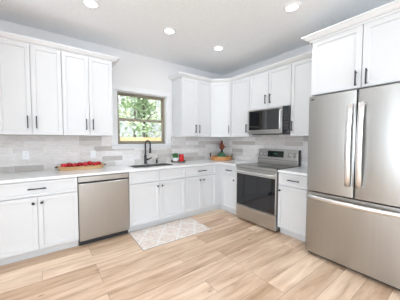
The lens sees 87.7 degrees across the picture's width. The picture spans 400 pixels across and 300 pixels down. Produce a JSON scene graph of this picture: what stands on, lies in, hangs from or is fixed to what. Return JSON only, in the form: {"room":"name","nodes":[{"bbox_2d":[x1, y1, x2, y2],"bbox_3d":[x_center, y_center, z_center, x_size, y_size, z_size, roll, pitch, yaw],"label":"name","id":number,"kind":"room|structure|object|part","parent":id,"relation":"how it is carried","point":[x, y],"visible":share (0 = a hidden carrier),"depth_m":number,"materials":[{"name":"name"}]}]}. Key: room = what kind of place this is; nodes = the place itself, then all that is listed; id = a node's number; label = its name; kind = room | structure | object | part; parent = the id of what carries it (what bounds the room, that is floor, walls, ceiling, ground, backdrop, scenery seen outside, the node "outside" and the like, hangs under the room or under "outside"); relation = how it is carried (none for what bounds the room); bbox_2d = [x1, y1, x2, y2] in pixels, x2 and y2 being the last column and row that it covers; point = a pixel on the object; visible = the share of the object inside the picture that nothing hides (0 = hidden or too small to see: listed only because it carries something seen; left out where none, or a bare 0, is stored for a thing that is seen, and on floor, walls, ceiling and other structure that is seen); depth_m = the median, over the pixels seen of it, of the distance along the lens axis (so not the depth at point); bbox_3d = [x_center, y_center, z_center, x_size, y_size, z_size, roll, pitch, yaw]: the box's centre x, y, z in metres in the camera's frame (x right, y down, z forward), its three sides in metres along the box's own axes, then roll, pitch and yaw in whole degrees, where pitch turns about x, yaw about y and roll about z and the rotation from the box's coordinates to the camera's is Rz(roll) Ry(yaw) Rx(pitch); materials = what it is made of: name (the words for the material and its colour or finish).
{"room":"kitchen","nodes":[
{"label":"kitchen","id":0,"kind":"room"},
{"bbox_2d":[0,20,222,172],"bbox_3d":[-2.995,-0.108,2.190,8.840,2.862,0.140,-2,3,-37],"label":"wall","id":1,"kind":"structure","parent":0,"point":[132,69],"depth_m":3.43,"materials":[{"name":"paint"}]},
{"bbox_2d":[0,38,62,135],"bbox_3d":[-2.050,-0.708,2.537,0.598,1.050,0.380,-2,3,-37],"label":"upper cabinet","id":2,"kind":"object","parent":1,"relation":"attached to","point":[30,75],"visible":1,"depth_m":2.41,"materials":[{"name":"white paint"}]},
{"bbox_3d":[-2.084,-0.691,2.333,0.294,1.031,0.020,-2,3,-37],"label":"door","id":3,"kind":"part","parent":2,"relation":"part of","materials":[{"name":"white paint"}]},
{"bbox_3d":[-1.843,-0.700,2.511,0.294,1.031,0.020,-2,3,-37],"label":"door","id":4,"kind":"part","parent":2,"relation":"part of","materials":[{"name":"white paint"}]},
{"bbox_2d":[61,51,112,135],"bbox_3d":[-1.568,-0.724,2.895,0.598,1.050,0.380,-2,3,-37],"label":"upper cabinet","id":5,"kind":"object","parent":1,"relation":"attached to","point":[87,100],"visible":0.98,"depth_m":2.76,"materials":[{"name":"white paint"}]},
{"bbox_2d":[0,30,119,66],"bbox_3d":[-1.814,-1.253,2.663,1.422,0.058,0.414,-2,3,-37],"label":"trim","id":6,"kind":"structure","parent":5,"relation":"attached to","point":[3,34],"depth_m":2.51,"materials":[{"name":"white paint"}]},
{"bbox_3d":[-1.603,-0.708,2.690,0.294,1.031,0.020,-2,3,-37],"label":"door","id":7,"kind":"part","parent":5,"relation":"part of","materials":[{"name":"white paint"}]},
{"bbox_3d":[-1.362,-0.716,2.869,0.294,1.031,0.020,-2,3,-37],"label":"door","id":8,"kind":"part","parent":5,"relation":"part of","materials":[{"name":"white paint"}]},
{"bbox_2d":[0,135,221,172],"bbox_3d":[-1.065,0.004,3.539,3.900,0.463,0.009,-2,3,-37],"label":"tile","id":9,"kind":"structure","parent":1,"relation":"attached to","point":[46,152],"depth_m":3.03,"materials":[{"name":"tile"}]},
{"bbox_2d":[22,150,29,159],"bbox_3d":[-2.227,0.063,2.666,0.072,0.116,0.008,-2,3,-37],"label":"wall outlet","id":10,"kind":"object","parent":9,"relation":"attached to","point":[25,153],"visible":1,"depth_m":2.66,"materials":[{"name":"white plastic"}]},
{"bbox_2d":[90,151,95,157],"bbox_3d":[-1.605,0.068,3.129,0.072,0.116,0.008,-2,3,-37],"label":"wall outlet","id":11,"kind":"object","parent":9,"relation":"attached to","point":[92,153],"visible":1,"depth_m":3.13,"materials":[{"name":"white plastic"}]},
{"bbox_2d":[111,84,171,148],"bbox_3d":[-1.001,-0.539,3.621,1.070,1.019,0.189,-2,3,-37],"label":"window","id":12,"kind":"structure","parent":1,"relation":"in","point":[120,90],"depth_m":3.58,"materials":[{"name":"white paint"}]},
{"bbox_3d":[-1.355,-0.519,3.289,0.085,0.858,0.022,-2,3,-37],"label":"casing leg","id":13,"kind":"part","parent":12,"relation":"part of","materials":[{"name":"white paint"}]},
{"bbox_3d":[-1.038,-0.715,3.663,0.812,0.434,0.027,-2,3,-37],"label":"sash","id":14,"kind":"part","parent":12,"relation":"part of","materials":[{"name":"clear glass"}]},
{"bbox_3d":[-1.020,-0.334,3.656,0.812,0.407,0.028,-2,3,-37],"label":"sash","id":15,"kind":"part","parent":12,"relation":"part of","materials":[{"name":"clear glass"}]},
{"bbox_3d":[-1.028,-0.531,3.658,0.856,0.845,0.080,-2,3,-37],"label":"frame","id":16,"kind":"part","parent":12,"relation":"part of","materials":[{"name":"beige wood"}]},
{"bbox_3d":[-0.580,-0.546,3.864,0.085,0.858,0.022,-2,3,-37],"label":"casing leg","id":17,"kind":"part","parent":12,"relation":"part of","materials":[{"name":"white paint"}]},
{"bbox_2d":[172,77,210,136],"bbox_3d":[-0.143,-0.773,3.953,0.659,1.050,0.380,-2,3,-37],"label":"upper cabinet","id":18,"kind":"object","parent":1,"relation":"attached to","point":[191,98],"visible":1,"depth_m":3.80,"materials":[{"name":"white paint"}]},
{"bbox_3d":[-0.190,-0.756,3.739,0.324,1.031,0.020,-2,3,-37],"label":"door","id":19,"kind":"part","parent":18,"relation":"part of","materials":[{"name":"white paint"}]},
{"bbox_3d":[0.075,-0.766,3.936,0.324,1.031,0.020,-2,3,-37],"label":"door","id":20,"kind":"part","parent":18,"relation":"part of","materials":[{"name":"white paint"}]},
{"bbox_2d":[168,51,311,82],"bbox_3d":[0.639,-1.288,3.470,2.524,0.058,0.840,2,3,27],"label":"trim","id":21,"kind":"structure","parent":18,"relation":"attached to","point":[307,55],"depth_m":3.54,"materials":[{"name":"white paint"}]},
{"bbox_2d":[211,82,231,136],"bbox_3d":[0.437,-0.786,4.237,0.613,1.050,0.617,-2,3,-37],"label":"upper cabinet","id":22,"kind":"object","parent":1,"relation":"attached to","point":[220,92],"visible":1,"depth_m":4.00,"materials":[{"name":"white paint"}]},
{"bbox_2d":[0,0,394,75],"bbox_3d":[-0.510,-1.444,-1.218,8.840,0.150,8.460,-2,3,-37],"label":"ceiling","id":23,"kind":"structure","parent":0,"point":[250,32],"depth_m":2.57,"materials":[{"name":"paint"}]},
{"bbox_2d":[81,0,99,8],"bbox_3d":[-1.143,-1.531,2.180,0.176,0.010,0.176,-2,3,-37],"label":"recessed light","id":24,"kind":"object","parent":23,"relation":"in","point":[93,4],"visible":1,"depth_m":2.18,"materials":[{"name":"white plastic"}]},
{"bbox_2d":[163,27,175,34],"bbox_3d":[-0.401,-1.556,2.731,0.176,0.010,0.176,-2,3,-37],"label":"recessed light","id":25,"kind":"object","parent":23,"relation":"in","point":[168,30],"visible":1,"depth_m":2.71,"materials":[{"name":"white plastic"}]},
{"bbox_2d":[213,46,223,50],"bbox_3d":[0.288,-1.580,3.243,0.176,0.010,0.176,-2,3,-37],"label":"recessed light","id":26,"kind":"object","parent":23,"relation":"in","point":[216,48],"visible":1,"depth_m":3.24,"materials":[{"name":"white plastic"}]},
{"bbox_2d":[283,2,300,11],"bbox_3d":[0.987,-1.530,2.236,0.176,0.010,0.176,-2,3,-37],"label":"recessed light","id":27,"kind":"object","parent":23,"relation":"in","point":[292,6],"visible":1,"depth_m":2.22,"materials":[{"name":"white plastic"}]},
{"bbox_2d":[0,209,399,299],"bbox_3d":[-0.474,1.433,-1.133,8.840,0.120,8.320,-2,3,-37],"label":"floor","id":28,"kind":"structure","parent":0,"point":[239,258],"depth_m":2.07,"materials":[{"name":"brown wood"}]},
{"bbox_2d":[0,177,78,265],"bbox_3d":[-1.940,0.753,2.508,0.760,0.873,0.654,-2,3,-37],"label":"base cabinet","id":29,"kind":"object","parent":28,"relation":"on","point":[39,217],"visible":0.97,"depth_m":2.27,"materials":[{"name":"white paint"}]},
{"bbox_3d":[-1.926,0.807,2.171,0.377,0.585,0.020,-2,3,-37],"label":"door","id":30,"kind":"part","parent":29,"relation":"part of","materials":[{"name":"white paint"}]},
{"bbox_3d":[-1.772,0.419,2.266,0.758,0.158,0.020,-2,3,-37],"label":"drawer","id":31,"kind":"part","parent":29,"relation":"part of","materials":[{"name":"white paint"}]},
{"bbox_3d":[-1.620,0.796,2.398,0.377,0.585,0.020,-2,3,-37],"label":"door","id":32,"kind":"part","parent":29,"relation":"part of","materials":[{"name":"white paint"}]},
{"bbox_2d":[0,159,253,183],"bbox_3d":[-0.673,0.270,3.184,3.690,0.030,1.048,-2,3,-37],"label":"countertop","id":33,"kind":"structure","parent":29,"relation":"on","point":[12,177],"depth_m":2.72,"materials":[{"name":"white stone"}]},
{"bbox_2d":[55,163,105,170],"bbox_3d":[-1.652,0.234,2.914,0.628,0.062,0.196,-2,4,-38],"label":"wooden tray","id":34,"kind":"object","parent":33,"relation":"on","point":[82,167],"visible":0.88,"depth_m":2.83,"materials":[{"name":"brown wood"}]},
{"bbox_2d":[144,140,151,163],"bbox_3d":[-0.889,0.033,3.555,0.132,0.404,0.108,0,3,-3],"label":"faucet","id":35,"kind":"object","parent":33,"relation":"on","point":[146,141],"visible":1,"depth_m":3.53,"materials":[{"name":"black metal"}]},
{"bbox_3d":[-0.884,-0.041,3.529,0.113,0.254,0.025,1,3,13],"label":"spout","id":36,"kind":"part","parent":35,"relation":"part of","materials":[{"name":"black metal"}]},
{"bbox_2d":[130,163,172,167],"bbox_3d":[-0.783,0.347,3.373,0.662,0.200,0.337,-2,3,-37],"label":"sink","id":37,"kind":"object","parent":33,"relation":"in","point":[158,164],"visible":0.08,"depth_m":3.48,"materials":[{"name":"metal"}]},
{"bbox_2d":[130,164,152,167],"bbox_3d":[-0.917,0.351,3.273,0.328,0.200,0.337,-2,3,-37],"label":"basin","id":38,"kind":"object","parent":37,"relation":"in","point":[145,165],"depth_m":3.41,"materials":[{"name":"metal"}]},
{"bbox_2d":[148,163,172,165],"bbox_3d":[-0.651,0.342,3.471,0.332,0.200,0.337,-2,3,-37],"label":"basin","id":39,"kind":"object","parent":37,"relation":"in","point":[159,164],"depth_m":3.62,"materials":[{"name":"metal"}]},
{"bbox_2d":[210,153,232,160],"bbox_3d":[0.441,0.129,4.328,0.427,0.142,0.427,-1,3,-25],"label":"round tray","id":40,"kind":"object","parent":33,"relation":"on","point":[215,157],"visible":0.94,"depth_m":4.16,"materials":[{"name":"brown wood"}]},
{"bbox_2d":[217,140,225,156],"bbox_3d":[0.452,-0.008,4.320,0.184,0.387,0.184,-2,3,-37],"label":"potted plant","id":41,"kind":"object","parent":40,"relation":"on","point":[221,154],"visible":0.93,"depth_m":4.28,"materials":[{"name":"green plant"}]},
{"bbox_3d":[0.452,0.117,4.326,0.184,0.138,0.184,-2,3,-37],"label":"pot","id":42,"kind":"part","parent":41,"relation":"part of","materials":[{"name":"green ceramic"}]},
{"bbox_2d":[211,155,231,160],"bbox_3d":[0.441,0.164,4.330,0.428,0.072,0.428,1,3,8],"label":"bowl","id":43,"kind":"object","parent":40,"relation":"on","point":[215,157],"depth_m":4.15,"materials":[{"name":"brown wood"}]},
{"bbox_3d":[-0.405,0.208,3.859,0.276,0.026,0.276,-2,3,-37],"label":"round tray","id":44,"kind":"object","parent":33,"relation":"on","visible":0},
{"bbox_2d":[172,152,179,160],"bbox_3d":[-0.451,0.128,3.818,0.148,0.169,0.156,-2,3,-37],"label":"potted succulent","id":45,"kind":"object","parent":44,"relation":"on","point":[175,155],"visible":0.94,"depth_m":3.78,"materials":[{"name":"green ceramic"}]},
{"bbox_2d":[179,154,183,160],"bbox_3d":[-0.344,0.146,3.876,0.090,0.128,0.090,-2,3,-37],"label":"candle","id":46,"kind":"object","parent":44,"relation":"on","point":[181,156],"visible":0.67,"depth_m":3.84,"materials":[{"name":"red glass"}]},
{"bbox_2d":[77,172,128,245],"bbox_3d":[-1.394,0.735,2.922,0.600,0.864,0.624,-2,3,-37],"label":"dishwasher","id":47,"kind":"object","parent":28,"relation":"on","point":[103,200],"visible":0.97,"depth_m":2.65,"materials":[{"name":"metal"}]},
{"bbox_3d":[-1.228,0.390,2.683,0.590,0.016,0.017,-2,3,-37],"label":"pocket handle","id":48,"kind":"part","parent":47,"relation":"part of","materials":[{"name":"plastic"}]},
{"bbox_3d":[-1.263,1.140,2.765,0.598,0.072,0.045,-2,3,-37],"label":"toe panel","id":49,"kind":"part","parent":47,"relation":"part of","materials":[{"name":"plastic"}]},
{"bbox_3d":[-1.221,0.349,2.672,0.600,0.063,0.039,-2,3,-37],"label":"control panel","id":50,"kind":"part","parent":47,"relation":"part of","materials":[{"name":"metal"}]},
{"bbox_2d":[128,167,184,231],"bbox_3d":[-0.781,0.713,3.375,0.912,0.873,0.644,-2,3,-37],"label":"base cabinet","id":51,"kind":"object","parent":28,"relation":"on","point":[156,197],"visible":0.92,"depth_m":3.11,"materials":[{"name":"white paint"}]},
{"bbox_3d":[-0.793,0.386,2.992,0.453,0.158,0.020,-2,3,-37],"label":"false drawer","id":52,"kind":"part","parent":51,"relation":"part of","materials":[{"name":"white paint"}]},
{"bbox_3d":[-0.794,0.768,3.011,0.453,0.585,0.020,-2,3,-37],"label":"door","id":53,"kind":"part","parent":51,"relation":"part of","materials":[{"name":"white paint"}]},
{"bbox_3d":[-0.426,0.373,3.265,0.453,0.158,0.020,-2,3,-37],"label":"false drawer","id":54,"kind":"part","parent":51,"relation":"part of","materials":[{"name":"white paint"}]},
{"bbox_3d":[-0.427,0.755,3.283,0.453,0.585,0.020,-2,3,-37],"label":"door","id":55,"kind":"part","parent":51,"relation":"part of","materials":[{"name":"white paint"}]},
{"bbox_2d":[129,217,210,250],"bbox_3d":[-0.419,1.165,3.001,1.032,0.008,0.582,-2,3,-35],"label":"rug","id":56,"kind":"object","parent":28,"relation":"on","point":[151,237],"visible":1,"depth_m":2.94,"materials":[{"name":"beige fabric"}]},
{"bbox_2d":[183,164,219,217],"bbox_3d":[0.139,0.682,4.052,1.370,0.873,0.654,-2,3,-37],"label":"base cabinet","id":57,"kind":"object","parent":28,"relation":"on","point":[202,183],"visible":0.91,"depth_m":3.62,"materials":[{"name":"white paint"}]},
{"bbox_3d":[-0.111,0.744,3.518,0.328,0.585,0.020,-2,3,-37],"label":"door","id":58,"kind":"part","parent":57,"relation":"part of","materials":[{"name":"white paint"}]},
{"bbox_3d":[0.023,0.358,3.598,0.659,0.158,0.020,-2,3,-37],"label":"drawer","id":59,"kind":"part","parent":57,"relation":"part of","materials":[{"name":"white paint"}]},
{"bbox_3d":[0.155,0.735,3.716,0.328,0.585,0.020,-2,3,-37],"label":"door","id":60,"kind":"part","parent":57,"relation":"part of","materials":[{"name":"white paint"}]},
{"bbox_2d":[220,164,236,214],"bbox_3d":[0.704,0.691,3.893,0.654,0.873,0.502,-2,3,-37],"label":"base cabinet","id":61,"kind":"object","parent":28,"relation":"on","point":[228,173],"visible":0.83,"depth_m":3.70,"materials":[{"name":"white paint"}]},
{"bbox_3d":[0.522,0.738,3.667,0.020,0.585,0.350,-2,3,-37],"label":"door","id":62,"kind":"part","parent":61,"relation":"part of","materials":[{"name":"white paint"}]},
{"bbox_3d":[0.523,0.356,3.649,0.020,0.158,0.350,-2,3,-37],"label":"drawer","id":63,"kind":"part","parent":61,"relation":"part of","materials":[{"name":"white paint"}]},
{"bbox_2d":[236,149,300,231],"bbox_3d":[1.055,0.576,3.350,0.696,1.157,0.766,-2,3,-37],"label":"range","id":64,"kind":"object","parent":28,"relation":"on","point":[257,184],"visible":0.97,"depth_m":3.21,"materials":[{"name":"metal"}]},
{"bbox_3d":[0.803,0.342,3.154,0.070,0.027,0.717,-2,3,-37],"label":"handle","id":65,"kind":"part","parent":64,"relation":"part of","materials":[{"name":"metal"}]},
{"bbox_3d":[0.843,1.019,3.219,0.034,0.218,0.748,-2,3,-37],"label":"storage drawer","id":66,"kind":"part","parent":64,"relation":"part of","materials":[{"name":"metal"}]},
{"bbox_3d":[0.844,0.597,3.198,0.034,0.606,0.748,-2,3,-37],"label":"oven door","id":67,"kind":"part","parent":64,"relation":"part of","materials":[{"name":"glass"}]},
{"bbox_2d":[236,162,297,171],"bbox_3d":[1.050,0.263,3.334,0.573,0.042,0.760,-2,3,-37],"label":"cooktop","id":68,"kind":"object","parent":64,"relation":"in","point":[255,166],"depth_m":3.27,"materials":[{"name":"metal"}]},
{"bbox_2d":[278,172,306,241],"bbox_3d":[1.451,0.741,2.889,0.654,0.873,0.460,-2,3,-37],"label":"base cabinet","id":69,"kind":"object","parent":28,"relation":"on","point":[292,188],"visible":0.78,"depth_m":2.74,"materials":[{"name":"white paint"}]},
{"bbox_2d":[278,166,306,175],"bbox_3d":[1.464,0.289,2.870,0.636,0.030,0.471,-2,3,-37],"label":"countertop","id":70,"kind":"structure","parent":69,"relation":"on","point":[301,170],"depth_m":2.81,"materials":[{"name":"white stone"}]},
{"bbox_3d":[1.225,0.404,2.705,0.020,0.158,0.446,-2,3,-37],"label":"drawer","id":71,"kind":"part","parent":69,"relation":"part of","materials":[{"name":"white paint"}]},
{"bbox_2d":[305,83,399,289],"bbox_3d":[1.767,0.304,2.220,0.863,1.791,0.908,-2,3,-37],"label":"refrigerator","id":72,"kind":"object","parent":28,"relation":"on","point":[353,203],"visible":1,"depth_m":1.98,"materials":[{"name":"metal"}]},
{"bbox_3d":[1.385,-0.062,2.203,0.080,1.042,0.451,-2,3,-37],"label":"door","id":73,"kind":"part","parent":72,"relation":"part of","materials":[{"name":"metal"}]},
{"bbox_3d":[1.432,-0.043,2.010,0.082,0.810,0.049,-2,3,-37],"label":"handle","id":74,"kind":"part","parent":72,"relation":"part of","materials":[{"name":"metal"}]},
{"bbox_3d":[1.520,0.825,2.063,0.080,0.688,0.908,-2,3,-37],"label":"freezer drawer","id":75,"kind":"part","parent":72,"relation":"part of","materials":[{"name":"metal"}]},
{"bbox_3d":[1.455,0.532,2.000,0.087,0.044,0.850,-2,3,-37],"label":"handle","id":76,"kind":"part","parent":72,"relation":"part of","materials":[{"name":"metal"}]},
{"bbox_3d":[1.485,-0.039,1.937,0.082,0.810,0.049,-2,3,-37],"label":"handle","id":77,"kind":"part","parent":72,"relation":"part of","materials":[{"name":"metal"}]},
{"bbox_3d":[1.658,-0.043,1.837,0.080,1.042,0.451,-2,3,-37],"label":"door","id":78,"kind":"part","parent":72,"relation":"part of","materials":[{"name":"metal"}]},
{"bbox_2d":[223,44,311,166],"bbox_3d":[3.028,-0.117,1.395,0.120,2.742,8.320,-2,3,-37],"label":"wall","id":79,"kind":"structure","parent":0,"point":[307,48],"depth_m":3.61,"materials":[{"name":"paint"}]},
{"bbox_2d":[231,77,260,136],"bbox_3d":[0.844,-0.768,3.885,0.380,1.050,0.445,-2,3,-37],"label":"upper cabinet","id":80,"kind":"object","parent":79,"relation":"attached to","point":[240,89],"visible":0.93,"depth_m":3.79,"materials":[{"name":"white paint"}]},
{"bbox_3d":[0.731,-0.757,3.795,0.020,1.031,0.431,-2,3,-37],"label":"door","id":81,"kind":"part","parent":80,"relation":"part of","materials":[{"name":"white paint"}]},
{"bbox_2d":[222,134,307,166],"bbox_3d":[1.180,-0.029,3.779,0.009,0.514,2.280,-2,3,-37],"label":"tile","id":82,"kind":"structure","parent":79,"relation":"attached to","point":[242,148],"depth_m":3.85,"materials":[{"name":"tile"}]},
{"bbox_2d":[249,64,291,110],"bbox_3d":[1.205,-0.967,3.389,0.380,0.602,0.760,-2,3,-37],"label":"upper cabinet","id":83,"kind":"object","parent":79,"relation":"attached to","point":[272,88],"visible":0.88,"depth_m":3.26,"materials":[{"name":"white paint"}]},
{"bbox_3d":[0.976,-0.965,3.456,0.020,0.583,0.375,-2,3,-37],"label":"door","id":84,"kind":"part","parent":83,"relation":"part of","materials":[{"name":"white paint"}]},
{"bbox_2d":[247,105,290,134],"bbox_3d":[1.177,-0.457,3.392,0.428,0.408,0.757,-2,3,-37],"label":"microwave","id":85,"kind":"object","parent":83,"relation":"attached to","point":[276,120],"visible":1,"depth_m":3.25,"materials":[{"name":"metal"}]},
{"bbox_3d":[1.030,-0.482,3.346,0.028,0.316,0.599,-2,3,-37],"label":"door glass","id":86,"kind":"part","parent":85,"relation":"part of","materials":[{"name":"black glass"}]},
{"bbox_3d":[1.183,-0.447,3.070,0.052,0.325,0.024,-2,3,-37],"label":"handle","id":87,"kind":"part","parent":85,"relation":"part of","materials":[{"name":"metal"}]},
{"bbox_3d":[1.257,-0.445,3.043,0.033,0.394,0.102,-2,3,-37],"label":"control panel","id":88,"kind":"part","parent":85,"relation":"part of","materials":[{"name":"black glass"}]},
{"bbox_3d":[1.203,-0.949,3.151,0.020,0.583,0.375,-2,3,-37],"label":"door","id":89,"kind":"part","parent":83,"relation":"part of","materials":[{"name":"white paint"}]},
{"bbox_2d":[290,58,313,136],"bbox_3d":[1.577,-0.718,2.900,0.380,1.050,0.478,-2,3,-37],"label":"upper cabinet","id":90,"kind":"object","parent":79,"relation":"attached to","point":[301,70],"visible":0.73,"depth_m":2.89,"materials":[{"name":"white paint"}]},
{"bbox_2d":[311,11,399,95],"bbox_3d":[1.831,-0.907,2.192,0.805,0.602,0.937,-2,3,-37],"label":"upper cabinet","id":91,"kind":"object","parent":79,"relation":"attached to","point":[367,55],"visible":0.98,"depth_m":1.99,"materials":[{"name":"white paint"}]},
{"bbox_3d":[1.405,-0.900,2.168,0.020,0.583,0.464,-2,3,-37],"label":"door","id":92,"kind":"part","parent":91,"relation":"part of","materials":[{"name":"white paint"}]},
{"bbox_2d":[301,0,399,44],"bbox_3d":[1.667,-1.221,2.014,0.416,0.070,1.185,-2,3,-37],"label":"trim","id":93,"kind":"structure","parent":91,"relation":"on","point":[390,8],"depth_m":1.98,"materials":[{"name":"white paint"}]},
{"bbox_3d":[1.497,-0.690,2.006,0.036,0.145,0.012,-2,3,-37],"label":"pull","id":94,"kind":"part","parent":91,"relation":"part of","materials":[{"name":"metal"}]},
{"bbox_3d":[1.548,-0.687,1.939,0.036,0.145,0.012,-2,3,-37],"label":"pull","id":95,"kind":"part","parent":91,"relation":"part of","materials":[{"name":"metal"}]},
{"bbox_3d":[1.685,-0.881,1.791,0.020,0.583,0.464,-2,3,-37],"label":"door","id":96,"kind":"part","parent":91,"relation":"part of","materials":[{"name":"white paint"}]},
{"label":"outside","id":97,"kind":"structure","parent":0,"visible":0},
{"bbox_3d":[-5.704,0.876,16.455,32.000,0.150,25.840,-2,3,-37],"label":"ground","id":98,"kind":"structure","parent":97,"visible":0},
{"bbox_2d":[120,96,156,137],"bbox_3d":[-3.068,-2.465,11.709,2.723,7.004,1.842,-2,3,-37],"label":"tree","id":99,"kind":"object","parent":98,"relation":"on","point":[143,104],"visible":0.57,"depth_m":11.58,"materials":[{"name":"green plant"}]},
{"bbox_2d":[118,95,160,137],"bbox_3d":[-4.958,-2.666,15.732,3.737,7.006,4.457,1,3,9],"label":"tree","id":100,"kind":"object","parent":98,"relation":"on","point":[134,113],"visible":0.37,"depth_m":15.62,"materials":[{"name":"green plant"}]},
{"bbox_2d":[119,100,160,137],"bbox_3d":[-5.008,-2.866,19.823,5.444,7.006,4.616,-2,3,-37],"label":"tree","id":101,"kind":"object","parent":98,"relation":"on","point":[124,111],"visible":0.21,"depth_m":19.70,"materials":[{"name":"green plant"}]},
{"bbox_2d":[120,137,160,140],"bbox_3d":[-1.569,0.213,10.940,8.300,1.725,0.060,-2,3,-37],"label":"wooden fence","id":102,"kind":"object","parent":98,"relation":"on","point":[121,138],"visible":0.13,"depth_m":9.90,"materials":[{"name":"yellow wood"}]}
]}

